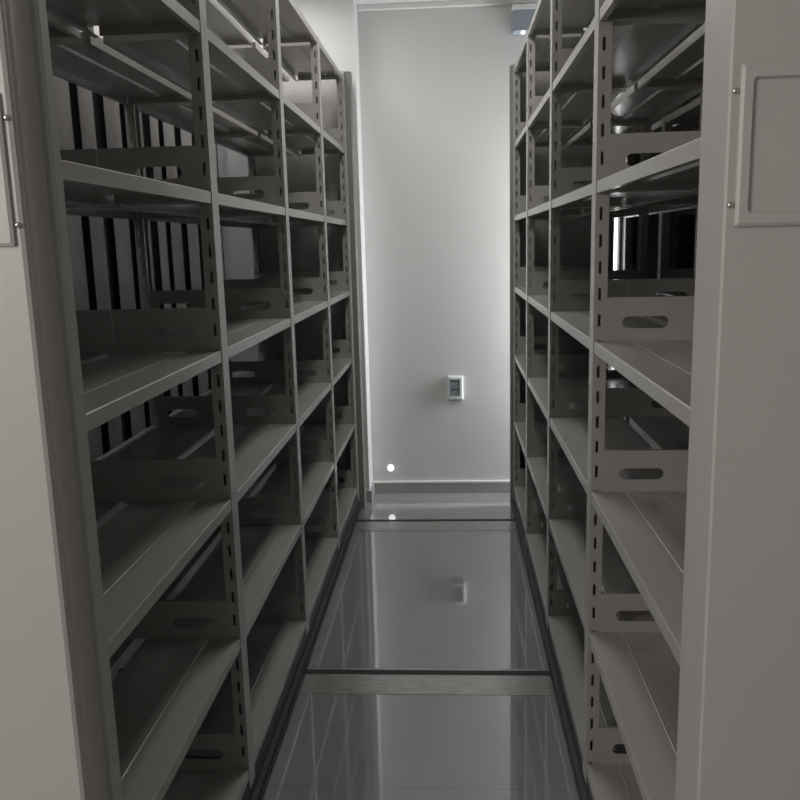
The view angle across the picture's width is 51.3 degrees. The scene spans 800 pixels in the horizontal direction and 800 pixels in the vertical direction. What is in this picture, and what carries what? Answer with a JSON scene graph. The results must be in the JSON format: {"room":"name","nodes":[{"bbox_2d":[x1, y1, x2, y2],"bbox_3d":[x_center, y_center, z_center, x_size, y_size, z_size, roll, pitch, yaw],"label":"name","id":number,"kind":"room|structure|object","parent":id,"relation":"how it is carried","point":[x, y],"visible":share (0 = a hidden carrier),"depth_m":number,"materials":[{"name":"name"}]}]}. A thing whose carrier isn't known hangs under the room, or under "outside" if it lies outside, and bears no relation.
{"room":"archive storage room","nodes":[
{"label":"archive storage room","id":0,"kind":"room"},
{"bbox_2d":[80,26,102,38],"bbox_3d":[-2.062,-0.077,1.263,2.055,2.880,7.470,-1,11,4],"label":"wall","id":1,"kind":"structure","parent":0,"point":[96,28],"depth_m":3.15,"materials":[{"name":"white paint"}]},
{"bbox_2d":[68,82,230,500],"bbox_3d":[-1.125,-0.177,3.108,0.008,2.070,3.640,-1,11,4],"label":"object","id":2,"kind":"structure","parent":1,"relation":"in","point":[98,108],"depth_m":3.38,"materials":[{"name":"black glass"}]},
{"bbox_2d":[53,75,74,149],"bbox_3d":[-1.123,-0.929,2.722,0.055,0.227,0.108,-1,11,4],"label":"vertical blind","id":3,"kind":"object","parent":2,"relation":"attached to","point":[61,87],"depth_m":2.78,"materials":[{"name":"white plastic"}]},
{"bbox_2d":[66,215,89,309],"bbox_3d":[-1.111,-0.459,2.810,0.055,0.317,0.108,-1,11,4],"label":"vertical blind","id":4,"kind":"object","parent":2,"relation":"attached to","point":[74,224],"depth_m":2.87,"materials":[{"name":"white plastic"}]},
{"bbox_2d":[77,86,96,148],"bbox_3d":[-1.113,-0.973,2.894,0.055,0.205,0.121,-1,11,4],"label":"vertical blind","id":5,"kind":"object","parent":2,"relation":"attached to","point":[85,101],"depth_m":2.96,"materials":[{"name":"white plastic"}]},
{"bbox_2d":[87,426,102,459],"bbox_3d":[-1.095,0.154,2.924,0.055,0.108,0.108,-1,11,4],"label":"vertical blind","id":6,"kind":"object","parent":2,"relation":"attached to","point":[94,435],"depth_m":2.99,"materials":[{"name":"white plastic"}]},
{"bbox_2d":[89,217,110,309],"bbox_3d":[-1.100,-0.485,2.986,0.055,0.331,0.121,-1,11,4],"label":"vertical blind","id":7,"kind":"object","parent":2,"relation":"attached to","point":[97,234],"depth_m":3.06,"materials":[{"name":"white plastic"}]},
{"bbox_2d":[103,97,122,147],"bbox_3d":[-1.100,-1.028,3.116,0.055,0.179,0.150,-1,11,4],"label":"vertical blind","id":8,"kind":"object","parent":2,"relation":"attached to","point":[113,135],"depth_m":3.18,"materials":[{"name":"white plastic"}]},
{"bbox_2d":[108,415,122,449],"bbox_3d":[-1.085,0.120,3.099,0.055,0.109,0.120,-1,11,4],"label":"vertical blind","id":9,"kind":"object","parent":2,"relation":"attached to","point":[114,425],"depth_m":3.17,"materials":[{"name":"white plastic"}]},
{"bbox_2d":[113,218,135,308],"bbox_3d":[-1.086,-0.520,3.210,0.055,0.346,0.150,-1,11,4],"label":"vertical blind","id":10,"kind":"object","parent":2,"relation":"attached to","point":[121,226],"depth_m":3.28,"materials":[{"name":"white plastic"}]},
{"bbox_2d":[130,403,145,436],"bbox_3d":[-1.071,0.078,3.323,0.055,0.109,0.150,-1,11,4],"label":"vertical blind","id":11,"kind":"object","parent":2,"relation":"attached to","point":[137,414],"depth_m":3.39,"materials":[{"name":"white plastic"}]},
{"bbox_2d":[149,116,174,146],"bbox_3d":[-1.067,-1.158,3.657,0.055,0.124,0.315,-1,11,4],"label":"vertical blind","id":12,"kind":"object","parent":2,"relation":"attached to","point":[168,130],"depth_m":3.71,"materials":[{"name":"white plastic"}]},
{"bbox_2d":[153,166,177,178],"bbox_3d":[-1.063,-1.007,3.686,0.055,0.076,0.316,-1,11,4],"label":"vertical blind","id":13,"kind":"object","parent":2,"relation":"attached to","point":[171,171],"depth_m":3.82,"materials":[{"name":"white plastic"}]},
{"bbox_2d":[157,222,185,290],"bbox_3d":[-1.053,-0.643,3.754,0.055,0.306,0.316,-1,11,4],"label":"vertical blind","id":14,"kind":"object","parent":2,"relation":"attached to","point":[176,235],"depth_m":3.88,"materials":[{"name":"white plastic"}]},
{"bbox_2d":[170,378,192,395],"bbox_3d":[-1.038,-0.036,3.868,0.055,0.086,0.315,-1,11,4],"label":"vertical blind","id":15,"kind":"object","parent":2,"relation":"attached to","point":[187,386],"depth_m":4.02,"materials":[{"name":"white plastic"}]},
{"bbox_2d":[180,129,191,145],"bbox_3d":[-1.047,-1.244,3.981,0.055,0.075,0.171,-1,11,4],"label":"vertical blind","id":16,"kind":"object","parent":2,"relation":"attached to","point":[186,138],"depth_m":4.06,"materials":[{"name":"white plastic"}]},
{"bbox_2d":[187,224,201,289],"bbox_3d":[-1.033,-0.698,4.083,0.055,0.320,0.170,-1,11,4],"label":"vertical blind","id":17,"kind":"object","parent":2,"relation":"attached to","point":[192,229],"depth_m":4.18,"materials":[{"name":"white plastic"}]},
{"bbox_2d":[198,369,208,395],"bbox_3d":[-1.017,-0.087,4.198,0.055,0.109,0.171,-1,11,4],"label":"vertical blind","id":18,"kind":"object","parent":2,"relation":"attached to","point":[203,385],"depth_m":4.30,"materials":[{"name":"white plastic"}]},
{"bbox_2d":[217,0,372,490],"bbox_3d":[-0.830,-0.819,5.054,1.250,2.880,0.390,-1,11,4],"label":"wall pier","id":19,"kind":"object","parent":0,"point":[334,22],"visible":0.15,"depth_m":4.77,"materials":[{"name":"white paint"}]},
{"bbox_2d":[254,482,374,502],"bbox_3d":[-0.575,0.576,5.188,0.822,0.075,0.190,-1,11,4],"label":"baseboard","id":20,"kind":"object","parent":19,"relation":"attached to","point":[370,493],"visible":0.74,"depth_m":5.07,"materials":[{"name":"grey plastic"}]},
{"bbox_2d":[216,0,456,4],"bbox_3d":[-0.617,-1.602,1.105,5.000,0.100,7.900,-1,11,4],"label":"ceiling","id":21,"kind":"structure","parent":0,"point":[358,2],"depth_m":4.68,"materials":[{"name":"white paint"}]},
{"bbox_2d":[122,492,578,799],"bbox_3d":[-0.541,1.326,1.654,5.000,0.100,7.900,-1,11,4],"label":"floor","id":22,"kind":"structure","parent":0,"point":[399,599],"depth_m":3.11,"materials":[{"name":"grey tile"}]},
{"bbox_2d":[112,667,554,695],"bbox_3d":[0.161,1.007,2.984,2.560,0.002,0.178,-1,11,4],"label":"rail","id":23,"kind":"object","parent":22,"relation":"on","point":[421,681],"visible":0.44,"depth_m":2.98,"materials":[{"name":"metal"}]},
{"bbox_2d":[353,519,516,530],"bbox_3d":[0.262,0.695,4.636,2.560,0.002,0.190,-1,11,4],"label":"rail","id":24,"kind":"object","parent":22,"relation":"on","point":[400,524],"visible":0.29,"depth_m":4.64,"materials":[{"name":"metal"}]},
{"bbox_2d":[0,0,366,799],"bbox_3d":[-0.627,-0.229,2.993,0.571,2.466,3.706,-1,11,4],"label":"shelving unit","id":25,"kind":"object","parent":24,"relation":"on","point":[201,710],"visible":1,"depth_m":2.08,"materials":[{"name":"grey metal"}]},
{"bbox_2d":[509,0,799,799],"bbox_3d":[0.786,-0.249,2.903,0.549,2.466,3.706,-1,11,4],"label":"shelving unit","id":26,"kind":"object","parent":24,"relation":"on","point":[664,579],"visible":1,"depth_m":1.88,"materials":[{"name":"grey metal"}]},
{"bbox_2d":[617,81,700,448],"bbox_3d":[1.254,-0.256,2.876,0.299,2.466,3.700,-1,11,4],"label":"shelving unit","id":27,"kind":"object","parent":24,"relation":"on","point":[671,233],"visible":0.06,"depth_m":4.35,"materials":[{"name":"grey metal"}]},
{"bbox_2d":[357,5,617,480],"bbox_3d":[0.972,-0.862,5.032,2.350,2.880,0.200,-1,11,4],"label":"wall","id":28,"kind":"structure","parent":0,"point":[435,99],"depth_m":4.96,"materials":[{"name":"white paint"}]},
{"bbox_2d":[388,465,393,470],"bbox_3d":[-0.059,0.427,5.233,0.038,0.042,0.019,-1,11,4],"label":"wall light","id":29,"kind":"object","parent":28,"relation":"attached to","point":[390,467],"visible":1,"depth_m":5.22,"materials":[{"name":"white"}]},
{"bbox_2d":[373,480,509,483],"bbox_3d":[0.731,0.507,5.196,1.810,0.014,0.014,-1,11,4],"label":"trim","id":30,"kind":"structure","parent":28,"relation":"attached to","point":[447,481],"depth_m":5.22,"materials":[{"name":"white"}]},
{"bbox_2d":[375,483,509,492],"bbox_3d":[0.732,0.545,5.205,1.810,0.064,0.012,-1,11,4],"label":"baseboard","id":31,"kind":"structure","parent":28,"relation":"attached to","point":[397,487],"depth_m":5.23,"materials":[{"name":"grey plastic"}]},
{"bbox_2d":[357,0,538,10],"bbox_3d":[0.659,-2.237,4.675,1.810,0.030,0.030,-1,11,4],"label":"trim","id":32,"kind":"structure","parent":28,"relation":"attached to","point":[459,3],"depth_m":4.69,"materials":[{"name":"white"}]},
{"bbox_2d":[448,376,463,399],"bbox_3d":[0.340,-0.073,5.102,0.096,0.150,0.031,-1,11,4],"label":"thermostat","id":33,"kind":"object","parent":28,"relation":"attached to","point":[455,383],"visible":1,"depth_m":5.09,"materials":[{"name":"white plastic"}]},
{"bbox_2d":[511,3,537,34],"bbox_3d":[0.710,-2.117,4.655,0.172,0.156,0.106,-1,11,4],"label":"wall box","id":34,"kind":"object","parent":28,"relation":"attached to","point":[522,14],"visible":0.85,"depth_m":4.61,"materials":[{"name":"grey"}]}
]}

